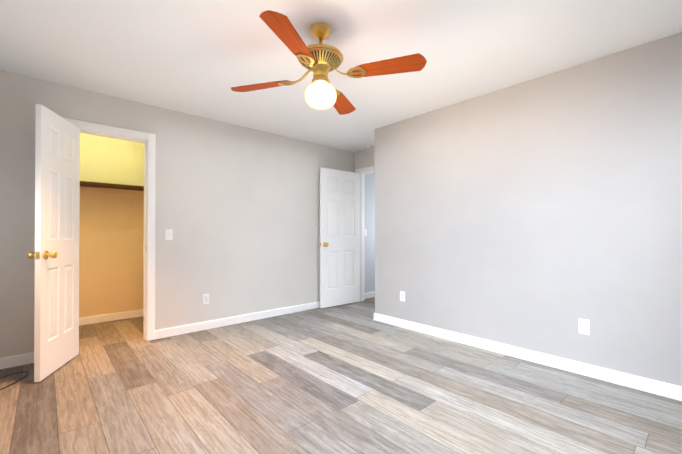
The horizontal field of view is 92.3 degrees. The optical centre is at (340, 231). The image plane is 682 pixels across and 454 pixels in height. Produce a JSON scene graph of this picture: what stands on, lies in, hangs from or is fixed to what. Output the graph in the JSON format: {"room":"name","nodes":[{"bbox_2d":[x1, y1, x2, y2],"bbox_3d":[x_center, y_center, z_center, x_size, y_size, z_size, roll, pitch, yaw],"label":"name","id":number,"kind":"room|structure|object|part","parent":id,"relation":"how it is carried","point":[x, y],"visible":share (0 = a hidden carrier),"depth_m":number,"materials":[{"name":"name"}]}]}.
{"room":"empty bedroom","nodes":[
{"label":"empty bedroom","id":0,"kind":"room"},
{"bbox_2d":[79,133,143,317],"bbox_3d":[-2.270,-0.094,3.217,2.040,2.400,0.004,0,0,-42],"label":"wall","id":1,"kind":"structure","parent":0,"point":[111,258],"depth_m":3.20,"materials":[{"name":"beige paint"}]},
{"bbox_2d":[80,186,143,195],"bbox_3d":[-2.849,-0.500,3.859,1.800,0.070,0.370,0,0,-42],"label":"cleat","id":2,"kind":"object","parent":1,"relation":"attached to","point":[110,191],"visible":0.19,"depth_m":4.07,"materials":[{"name":"beige wood"}]},
{"bbox_2d":[80,181,143,190],"bbox_3d":[-2.849,-0.545,3.859,1.800,0.019,0.370,0,0,-42],"label":"closet shelf","id":3,"kind":"object","parent":2,"relation":"on","point":[108,185],"visible":0.23,"depth_m":3.90,"materials":[{"name":"brown wood"}]},
{"bbox_2d":[0,70,374,357],"bbox_3d":[-0.801,-0.087,4.464,6.090,2.400,0.120,0,0,-42],"label":"wall","id":4,"kind":"structure","parent":0,"point":[237,209],"depth_m":3.69,"materials":[{"name":"grey paint"}]},
{"bbox_2d":[0,352,33,368],"bbox_3d":[-2.678,1.058,2.668,0.607,0.090,0.012,0,0,-42],"label":"baseboard","id":5,"kind":"structure","parent":4,"relation":"attached to","point":[26,358],"depth_m":2.68,"materials":[{"name":"white wood"}]},
{"bbox_2d":[27,104,79,381],"bbox_3d":[-2.278,0.083,2.651,0.175,2.015,0.586,0,0,-16],"label":"closet door","id":6,"kind":"structure","parent":4,"relation":"in","point":[57,209],"depth_m":2.57,"materials":[{"name":"white wood"}]},
{"bbox_2d":[64,118,155,340],"bbox_3d":[-2.228,0.081,3.173,0.620,2.050,0.126,0,0,-42],"label":"door frame","id":7,"kind":"structure","parent":4,"relation":"attached to","point":[145,142],"depth_m":3.34,"materials":[{"name":"white wood"}]},
{"bbox_2d":[165,229,172,239],"bbox_3d":[-1.811,0.032,3.455,0.070,0.115,0.019,0,0,-42],"label":"light switch","id":8,"kind":"object","parent":4,"relation":"attached to","point":[168,234],"visible":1,"depth_m":3.45,"materials":[{"name":"white plastic"}]},
{"bbox_2d":[203,293,208,303],"bbox_3d":[-1.528,0.764,3.714,0.070,0.115,0.008,0,0,-42],"label":"outlet","id":9,"kind":"object","parent":4,"relation":"attached to","point":[205,298],"visible":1,"depth_m":3.71,"materials":[{"name":"white plastic"}]},
{"bbox_2d":[155,301,319,338],"bbox_3d":[-0.839,1.067,4.326,2.883,0.090,0.025,0,0,-42],"label":"baseboard","id":10,"kind":"structure","parent":4,"relation":"attached to","point":[173,331],"depth_m":3.90,"materials":[{"name":"white wood"}]},
{"bbox_2d":[320,167,359,307],"bbox_3d":[-0.001,0.091,4.957,0.772,2.025,0.175,0,0,-39],"label":"bedroom door","id":11,"kind":"structure","parent":4,"relation":"in","point":[339,237],"depth_m":4.92,"materials":[{"name":"white wood"}]},
{"bbox_2d":[365,291,374,298],"bbox_3d":[0.862,1.076,5.875,1.480,0.090,0.012,0,0,-42],"label":"baseboard","id":12,"kind":"structure","parent":4,"relation":"attached to","point":[371,294],"depth_m":5.53,"materials":[{"name":"white"}]},
{"bbox_2d":[0,297,681,453],"bbox_3d":[0.317,1.156,3.223,6.090,0.100,5.790,0,0,-42],"label":"floor","id":13,"kind":"structure","parent":0,"point":[353,378],"depth_m":2.16,"materials":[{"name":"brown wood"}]},
{"bbox_2d":[0,371,27,389],"bbox_3d":[-2.417,1.096,2.214,0.430,0.007,0.629,0,0,-42],"label":"cord","id":14,"kind":"object","parent":13,"relation":"on","point":[16,381],"visible":1,"depth_m":2.47,"materials":[{"name":"black plastic"}]},
{"bbox_2d":[79,309,142,325],"bbox_3d":[-2.969,1.065,3.983,1.800,0.090,0.012,0,0,-42],"label":"baseboard","id":15,"kind":"structure","parent":13,"relation":"on","point":[134,313],"depth_m":4.07,"materials":[{"name":"white wood"}]},
{"bbox_2d":[0,0,681,151],"bbox_3d":[0.317,-1.344,3.237,6.090,0.100,5.790,0,0,-42],"label":"ceiling","id":16,"kind":"structure","parent":0,"point":[200,58],"depth_m":2.33,"materials":[{"name":"white paint"}]},
{"bbox_2d":[231,10,426,114],"bbox_3d":[-0.131,-1.045,2.106,0.974,0.512,0.974,0,0,-28],"label":"ceiling fan","id":17,"kind":"object","parent":16,"relation":"hanging from","point":[320,60],"visible":1,"depth_m":2.01,"materials":[{"name":"brown wood"}]},
{"bbox_3d":[-0.542,-0.990,2.234,0.457,0.035,0.142,0,0,17],"label":"blade","id":18,"kind":"part","parent":17,"relation":"part of","materials":[{"name":"brown wood"}]},
{"bbox_3d":[-0.259,-0.993,1.693,0.142,0.035,0.457,0,0,17],"label":"blade","id":19,"kind":"part","parent":17,"relation":"part of","materials":[{"name":"brown wood"}]},
{"bbox_3d":[-0.131,-1.124,2.106,0.292,0.354,0.292,0,0,-42],"label":"motor","id":20,"kind":"part","parent":17,"relation":"part of","materials":[{"name":"gold metal"}]},
{"bbox_3d":[-0.131,-0.873,2.105,0.210,0.168,0.210,0,0,-42],"label":"globe","id":21,"kind":"part","parent":17,"relation":"part of","materials":[{"name":"white glass"}]},
{"bbox_3d":[-0.002,-0.988,2.517,0.142,0.035,0.457,0,0,17],"label":"blade","id":22,"kind":"part","parent":17,"relation":"part of","materials":[{"name":"brown wood"}]},
{"bbox_3d":[0.281,-0.991,1.977,0.457,0.035,0.142,0,0,17],"label":"blade","id":23,"kind":"part","parent":17,"relation":"part of","materials":[{"name":"brown wood"}]},
{"bbox_2d":[355,147,374,169],"bbox_3d":[0.648,-0.084,4.927,0.120,2.400,1.140,0,0,-42],"label":"wall","id":24,"kind":"structure","parent":0,"point":[364,158],"depth_m":5.14,"materials":[{"name":"grey paint"}]},
{"bbox_2d":[355,165,374,300],"bbox_3d":[0.589,0.057,4.991,0.156,2.119,0.915,0,0,-42],"label":"door frame","id":25,"kind":"structure","parent":24,"relation":"attached to","point":[362,236],"depth_m":5.27,"materials":[{"name":"white wood"}]},
{"bbox_2d":[375,32,681,386],"bbox_3d":[1.637,-0.096,2.868,0.120,2.400,3.480,0,0,-42],"label":"wall","id":26,"kind":"structure","parent":0,"point":[542,214],"depth_m":2.68,"materials":[{"name":"grey paint"}]},
{"bbox_2d":[400,291,404,301],"bbox_3d":[0.710,0.749,3.791,0.008,0.115,0.070,0,0,-42],"label":"outlet","id":27,"kind":"object","parent":26,"relation":"attached to","point":[402,295],"visible":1,"depth_m":3.79,"materials":[{"name":"white plastic"}]},
{"bbox_2d":[373,313,681,400],"bbox_3d":[1.534,1.059,2.877,0.012,0.090,3.342,0,0,-42],"label":"baseboard","id":28,"kind":"structure","parent":26,"relation":"attached to","point":[672,391],"depth_m":2.67,"materials":[{"name":"white wood"}]},
{"bbox_2d":[578,318,589,334],"bbox_3d":[1.865,0.732,2.516,0.008,0.115,0.070,0,0,-42],"label":"outlet","id":29,"kind":"object","parent":26,"relation":"attached to","point":[583,326],"visible":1,"depth_m":2.51,"materials":[{"name":"white plastic"}]}
]}

